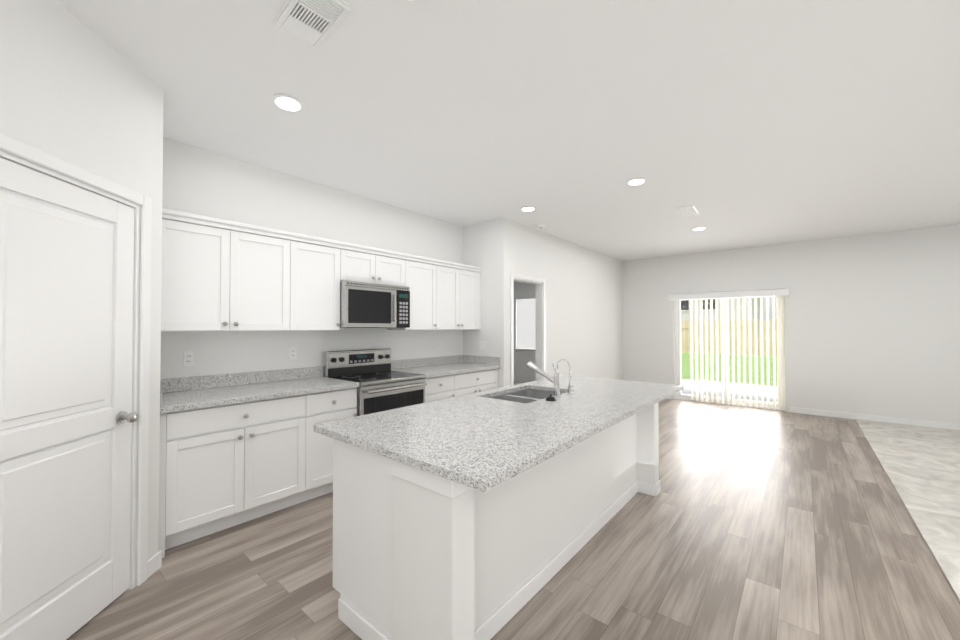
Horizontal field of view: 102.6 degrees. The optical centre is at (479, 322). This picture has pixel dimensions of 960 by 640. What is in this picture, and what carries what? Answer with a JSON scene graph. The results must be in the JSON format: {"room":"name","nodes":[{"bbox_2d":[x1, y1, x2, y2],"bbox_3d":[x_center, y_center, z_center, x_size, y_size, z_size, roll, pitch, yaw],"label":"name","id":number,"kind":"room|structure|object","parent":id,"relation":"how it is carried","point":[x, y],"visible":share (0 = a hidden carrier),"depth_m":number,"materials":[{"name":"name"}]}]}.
{"room":"kitchen","nodes":[
{"label":"kitchen","id":0,"kind":"room"},
{"bbox_2d":[0,0,163,586],"bbox_3d":[-1.867,0.018,1.548,0.120,2.800,1.400,0,-1,-5],"label":"wall","id":1,"kind":"structure","parent":0,"point":[75,90],"depth_m":1.81,"materials":[{"name":"white paint"}]},
{"bbox_2d":[0,157,137,639],"bbox_3d":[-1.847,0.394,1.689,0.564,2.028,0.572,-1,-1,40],"label":"pantry door","id":2,"kind":"structure","parent":1,"relation":"in","point":[68,417],"depth_m":1.69,"materials":[{"name":"white paint"}]},
{"bbox_2d":[0,132,151,589],"bbox_3d":[-1.869,0.358,1.681,0.136,2.123,0.922,0,-1,-5],"label":"door frame","id":3,"kind":"structure","parent":1,"relation":"attached to","point":[14,146],"depth_m":2.08,"materials":[{"name":"white paint"}]},
{"bbox_2d":[160,390,161,405],"bbox_3d":[-2.157,0.461,2.503,0.622,0.100,0.020,-1,-1,40],"label":"backsplash","id":4,"kind":"structure","parent":1,"relation":"attached to","point":[160,390],"depth_m":2.31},
{"bbox_2d":[160,137,462,378],"bbox_3d":[-1.413,0.052,4.009,0.120,2.800,3.520,-1,-1,40],"label":"wall","id":5,"kind":"structure","parent":0,"point":[199,181],"depth_m":3.50,"materials":[{"name":"white paint"}]},
{"bbox_2d":[183,351,194,365],"bbox_3d":[-2.224,0.277,2.937,0.008,0.114,0.070,-1,-1,40],"label":"electrical outlet plate","id":6,"kind":"object","parent":5,"relation":"attached to","point":[188,358],"visible":1,"depth_m":2.93,"materials":[{"name":"white plastic"}]},
{"bbox_2d":[161,212,300,331],"bbox_3d":[-1.981,-0.327,2.988,0.321,0.790,0.972,-1,-1,40],"label":"upper cabinet","id":7,"kind":"object","parent":5,"relation":"attached to","point":[217,274],"depth_m":2.86,"materials":[{"name":"white paint"}]},
{"bbox_2d":[160,366,321,393],"bbox_3d":[-1.971,0.471,3.224,0.020,0.100,1.364,-1,-1,40],"label":"backsplash","id":8,"kind":"structure","parent":5,"relation":"attached to","point":[198,382],"depth_m":3.16,"materials":[{"name":"grey stone"}]},
{"bbox_2d":[289,347,295,359],"bbox_3d":[-1.723,0.285,3.535,0.008,0.114,0.070,-1,-1,40],"label":"electrical outlet plate","id":9,"kind":"object","parent":5,"relation":"attached to","point":[292,353],"visible":1,"depth_m":3.53,"materials":[{"name":"white plastic"}]},
{"bbox_2d":[301,236,344,330],"bbox_3d":[-1.580,-0.321,3.466,0.321,0.790,0.514,-1,-1,40],"label":"upper cabinet","id":10,"kind":"object","parent":5,"relation":"attached to","point":[320,259],"depth_m":3.42,"materials":[{"name":"white paint"}]},
{"bbox_2d":[341,244,408,286],"bbox_3d":[-1.171,-0.545,3.958,0.321,0.327,0.760,-1,-1,40],"label":"upper cabinet","id":11,"kind":"object","parent":5,"relation":"attached to","point":[368,265],"depth_m":3.84,"materials":[{"name":"white paint"}]},
{"bbox_2d":[340,280,409,327],"bbox_3d":[-1.128,-0.161,3.917,0.432,0.435,0.754,-1,-1,40],"label":"microwave","id":12,"kind":"object","parent":11,"relation":"attached to","point":[367,305],"visible":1,"depth_m":3.74,"materials":[{"name":"silver metal"}]},
{"bbox_2d":[387,256,440,329],"bbox_3d":[-0.759,-0.307,4.445,0.321,0.790,0.520,-1,-1,40],"label":"upper cabinet","id":13,"kind":"object","parent":5,"relation":"attached to","point":[424,275],"depth_m":4.36,"materials":[{"name":"white paint"}]},
{"bbox_2d":[391,355,462,370],"bbox_3d":[-0.634,0.493,4.818,0.020,0.100,1.264,-1,-1,40],"label":"backsplash","id":14,"kind":"structure","parent":5,"relation":"attached to","point":[458,358],"depth_m":4.73,"materials":[{"name":"grey stone"}]},
{"bbox_2d":[441,264,480,329],"bbox_3d":[-0.391,-0.301,4.884,0.321,0.790,0.867,-1,-1,40],"label":"upper cabinet","id":15,"kind":"object","parent":5,"relation":"attached to","point":[460,285],"depth_m":4.81,"materials":[{"name":"white paint"}]},
{"bbox_2d":[463,217,508,387],"bbox_3d":[-1.308,0.083,6.296,4.300,2.800,0.120,-1,-1,40],"label":"wall","id":16,"kind":"structure","parent":0,"point":[486,246],"depth_m":5.00,"materials":[{"name":"white paint"}]},
{"bbox_2d":[463,355,498,362],"bbox_3d":[0.012,0.497,5.088,0.622,0.100,0.020,-1,-1,40],"label":"backsplash","id":17,"kind":"structure","parent":16,"relation":"attached to","point":[466,358],"depth_m":5.09,"materials":[{"name":"grey stone"}]},
{"bbox_2d":[479,341,485,349],"bbox_3d":[0.033,0.307,5.083,0.110,0.114,0.008,-1,-1,40],"label":"outlet","id":18,"kind":"object","parent":16,"relation":"attached to","point":[482,345],"visible":1,"depth_m":5.08,"materials":[{"name":"white plastic"}]},
{"bbox_2d":[57,0,959,260],"bbox_3d":[0.535,-1.420,3.146,11.600,0.120,11.230,-1,-1,40],"label":"ceiling","id":19,"kind":"structure","parent":0,"point":[737,124],"depth_m":2.45,"materials":[{"name":"white paint"}]},
{"bbox_2d":[271,94,304,112],"bbox_3d":[-1.199,-1.365,2.400,0.190,0.010,0.190,-1,-1,40],"label":"recessed light","id":20,"kind":"object","parent":19,"relation":"in","point":[287,103],"visible":1,"depth_m":2.39,"materials":[{"name":"white plastic"}]},
{"bbox_2d":[273,0,352,47],"bbox_3d":[-0.757,-1.371,1.729,0.370,0.016,0.228,-1,-1,40],"label":"ceiling vent","id":21,"kind":"object","parent":19,"relation":"in","point":[315,23],"visible":1,"depth_m":1.73,"materials":[{"name":"white plastic"}]},
{"bbox_2d":[398,0,423,3],"bbox_3d":[-0.295,-1.377,1.563,0.190,0.010,0.190,-1,-1,40],"label":"recessed light","id":22,"kind":"object","parent":19,"relation":"in","point":[410,1],"visible":1,"depth_m":1.65,"materials":[{"name":"white plastic"}]},
{"bbox_2d":[520,206,535,211],"bbox_3d":[0.566,-1.336,4.535,0.190,0.010,0.190,-1,-1,40],"label":"recessed light","id":23,"kind":"object","parent":19,"relation":"in","point":[527,209],"visible":0.96,"depth_m":4.53,"materials":[{"name":"white plastic"}]},
{"bbox_2d":[536,224,545,228],"bbox_3d":[0.830,-1.312,5.253,0.136,0.040,0.136,-1,-1,40],"label":"smoke detector","id":24,"kind":"object","parent":19,"relation":"attached to","point":[540,226],"visible":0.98,"depth_m":5.21,"materials":[{"name":"white plastic"}]},
{"bbox_2d":[626,178,646,185],"bbox_3d":[1.499,-1.347,3.687,0.190,0.010,0.190,-1,-1,40],"label":"recessed light","id":25,"kind":"object","parent":19,"relation":"in","point":[635,181],"visible":0.94,"depth_m":3.67,"materials":[{"name":"white plastic"}]},
{"bbox_2d":[677,205,700,216],"bbox_3d":[2.511,-1.333,4.613,0.170,0.014,0.420,-1,-1,40],"label":"ceiling vent","id":26,"kind":"object","parent":19,"relation":"in","point":[687,211],"visible":1,"depth_m":4.60,"materials":[{"name":"white plastic"}]},
{"bbox_2d":[692,227,706,230],"bbox_3d":[3.105,-1.323,5.446,0.190,0.010,0.190,-1,-1,40],"label":"recessed light","id":27,"kind":"object","parent":19,"relation":"in","point":[698,228],"visible":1,"depth_m":5.42,"materials":[{"name":"white plastic"}]},
{"bbox_2d":[66,399,959,639],"bbox_3d":[0.535,1.480,3.106,11.600,0.080,11.230,-1,-1,40],"label":"floor","id":28,"kind":"structure","parent":0,"point":[747,523],"depth_m":2.26,"materials":[{"name":"brown wood"}]},
{"bbox_2d":[158,394,317,557],"bbox_3d":[-1.870,0.996,2.877,0.612,0.880,0.972,-1,-1,40],"label":"base cabinet","id":29,"kind":"object","parent":28,"relation":"on","point":[235,449],"depth_m":2.63,"materials":[{"name":"white paint"}]},
{"bbox_2d":[160,378,359,413],"bbox_3d":[-1.730,0.538,3.022,0.648,0.040,1.364,-1,-1,40],"label":"countertop","id":30,"kind":"structure","parent":29,"relation":"on","point":[177,400],"depth_m":2.84,"materials":[{"name":"grey stone"}]},
{"bbox_2d":[314,390,356,497],"bbox_3d":[-1.470,1.003,3.354,0.612,0.880,0.511,-1,-1,40],"label":"base cabinet","id":31,"kind":"object","parent":28,"relation":"on","point":[334,405],"depth_m":3.17,"materials":[{"name":"white paint"}]},
{"bbox_2d":[324,348,426,415],"bbox_3d":[-1.013,0.867,3.806,0.698,1.165,0.756,-1,-1,40],"label":"range","id":32,"kind":"object","parent":28,"relation":"on","point":[383,387],"visible":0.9,"depth_m":3.75,"materials":[{"name":"silver metal"}]},
{"bbox_2d":[425,375,458,402],"bbox_3d":[-0.647,1.016,4.334,0.612,0.880,0.517,-1,-1,40],"label":"base cabinet","id":33,"kind":"object","parent":28,"relation":"on","point":[452,376],"depth_m":4.15,"materials":[{"name":"white paint"}]},
{"bbox_2d":[459,367,498,395],"bbox_3d":[-0.279,1.022,4.773,0.612,0.880,0.866,-1,-1,40],"label":"base cabinet","id":34,"kind":"object","parent":28,"relation":"on","point":[474,381],"depth_m":4.60,"materials":[{"name":"white paint"}]},
{"bbox_2d":[395,363,498,378],"bbox_3d":[-0.393,0.560,4.615,0.648,0.040,1.264,-1,-1,40],"label":"countertop","id":35,"kind":"structure","parent":34,"relation":"on","point":[440,368],"depth_m":4.48,"materials":[{"name":"grey stone"}]},
{"bbox_2d":[325,403,660,639],"bbox_3d":[0.379,0.988,2.594,0.910,0.888,2.561,-1,-1,40],"label":"kitchen island","id":36,"kind":"object","parent":28,"relation":"on","point":[486,515],"depth_m":1.76,"materials":[{"name":"white paint"}]},
{"bbox_2d":[314,375,681,494],"bbox_3d":[0.434,0.528,2.532,1.080,0.032,2.600,-1,-1,40],"label":"island countertop","id":37,"kind":"structure","parent":36,"relation":"on","point":[472,441],"depth_m":1.84,"materials":[{"name":"grey stone"}]},
{"bbox_2d":[482,387,565,402],"bbox_3d":[0.350,0.641,2.803,0.515,0.212,0.760,-1,-1,40],"label":"sink","id":38,"kind":"object","parent":37,"relation":"in","point":[520,394],"depth_m":3.05,"materials":[{"name":"silver metal"}]},
{"bbox_2d":[526,361,560,397],"bbox_3d":[0.429,0.394,2.674,0.265,0.238,0.106,-1,-1,40],"label":"faucet","id":39,"kind":"object","parent":37,"relation":"on","point":[555,380],"visible":0.98,"depth_m":2.62,"materials":[{"name":"silver metal"}]},
{"bbox_2d":[546,394,555,400],"bbox_3d":[0.464,0.493,2.520,0.068,0.043,0.068,-1,-1,40],"label":"stopper","id":40,"kind":"object","parent":37,"relation":"on","point":[550,398],"visible":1,"depth_m":2.50,"materials":[{"name":"black plastic"}]},
{"bbox_2d":[557,359,575,393],"bbox_3d":[0.625,0.391,2.791,0.151,0.249,0.040,-1,-1,40],"label":"water tap","id":41,"kind":"object","parent":37,"relation":"on","point":[569,388],"visible":1,"depth_m":2.77,"materials":[{"name":"silver metal"}]},
{"bbox_2d":[855,419,959,600],"bbox_3d":[3.523,1.399,0.600,3.400,0.012,10.830,-1,-1,40],"label":"carpet floor","id":42,"kind":"structure","parent":28,"relation":"on","point":[920,465],"depth_m":3.58,"materials":[{"name":"beige carpet"}]},
{"bbox_2d":[509,219,622,385],"bbox_3d":[1.653,0.087,6.573,0.120,2.800,4.110,-1,-1,40],"label":"wall","id":43,"kind":"structure","parent":0,"point":[584,311],"depth_m":6.41,"materials":[{"name":"white paint"}]},
{"bbox_2d":[510,273,545,385],"bbox_3d":[0.634,0.416,5.341,0.135,2.108,0.876,-1,-1,40],"label":"door frame","id":44,"kind":"structure","parent":43,"relation":"attached to","point":[540,323],"depth_m":5.60,"materials":[{"name":"white paint"}]},
{"bbox_2d":[681,297,763,320],"bbox_3d":[16.119,-2.299,30.922,11.200,8.360,10.000,-1,-1,40],"label":"house","id":45,"kind":"structure","parent":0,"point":[684,311],"depth_m":25.66,"materials":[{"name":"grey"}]},
{"bbox_2d":[514,224,959,423],"bbox_3d":[4.079,0.098,7.351,11.600,2.800,0.200,-1,-1,40],"label":"wall","id":46,"kind":"structure","parent":0,"point":[872,324],"depth_m":5.94,"materials":[{"name":"white paint"}]},
{"bbox_2d":[514,299,534,350],"bbox_3d":[1.177,0.057,9.727,0.640,1.287,0.170,-1,-1,40],"label":"room window","id":47,"kind":"structure","parent":46,"relation":"in","point":[525,324],"depth_m":9.70,"materials":[{"name":"white glass"}]},
{"bbox_2d":[674,289,784,410],"bbox_3d":[4.478,0.469,7.004,1.684,2.047,0.110,-1,-1,40],"label":"sliding glass door","id":48,"kind":"structure","parent":46,"relation":"in","point":[678,338],"depth_m":6.98,"materials":[{"name":"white glass"}]},
{"bbox_2d":[668,289,789,410],"bbox_3d":[4.383,0.461,6.890,1.830,2.000,0.102,-1,-1,40],"label":"vertical blinds","id":49,"kind":"object","parent":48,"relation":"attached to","point":[761,294],"visible":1,"depth_m":6.77,"materials":[{"name":"white plastic"}]},
{"bbox_2d":[790,407,959,429],"bbox_3d":[6.688,1.418,5.004,4.130,0.095,0.013,-1,-1,40],"label":"baseboard","id":50,"kind":"structure","parent":46,"relation":"attached to","point":[827,413],"depth_m":5.70,"materials":[{"name":"white paint"}]},
{"label":"outside","id":51,"kind":"structure","parent":0,"visible":0},
{"bbox_2d":[681,352,776,385],"bbox_3d":[14.867,1.753,19.412,65.000,0.060,32.160,-1,-1,40],"label":"lawn","id":52,"kind":"structure","parent":51,"point":[684,369],"depth_m":13.70,"materials":[{"name":"green plant"}]},
{"bbox_2d":[681,320,776,355],"bbox_3d":[15.201,0.774,19.863,65.050,1.910,0.120,-1,-1,40],"label":"fence","id":53,"kind":"object","parent":52,"relation":"on","point":[686,333],"depth_m":21.08,"materials":[{"name":"brown wood"}]},
{"bbox_2d":[681,379,777,402],"bbox_3d":[5.814,1.550,8.232,4.500,0.040,3.390,-1,-1,40],"label":"patio","id":54,"kind":"structure","parent":52,"relation":"on","point":[685,382],"depth_m":8.66,"materials":[{"name":"white concrete"}]}
]}

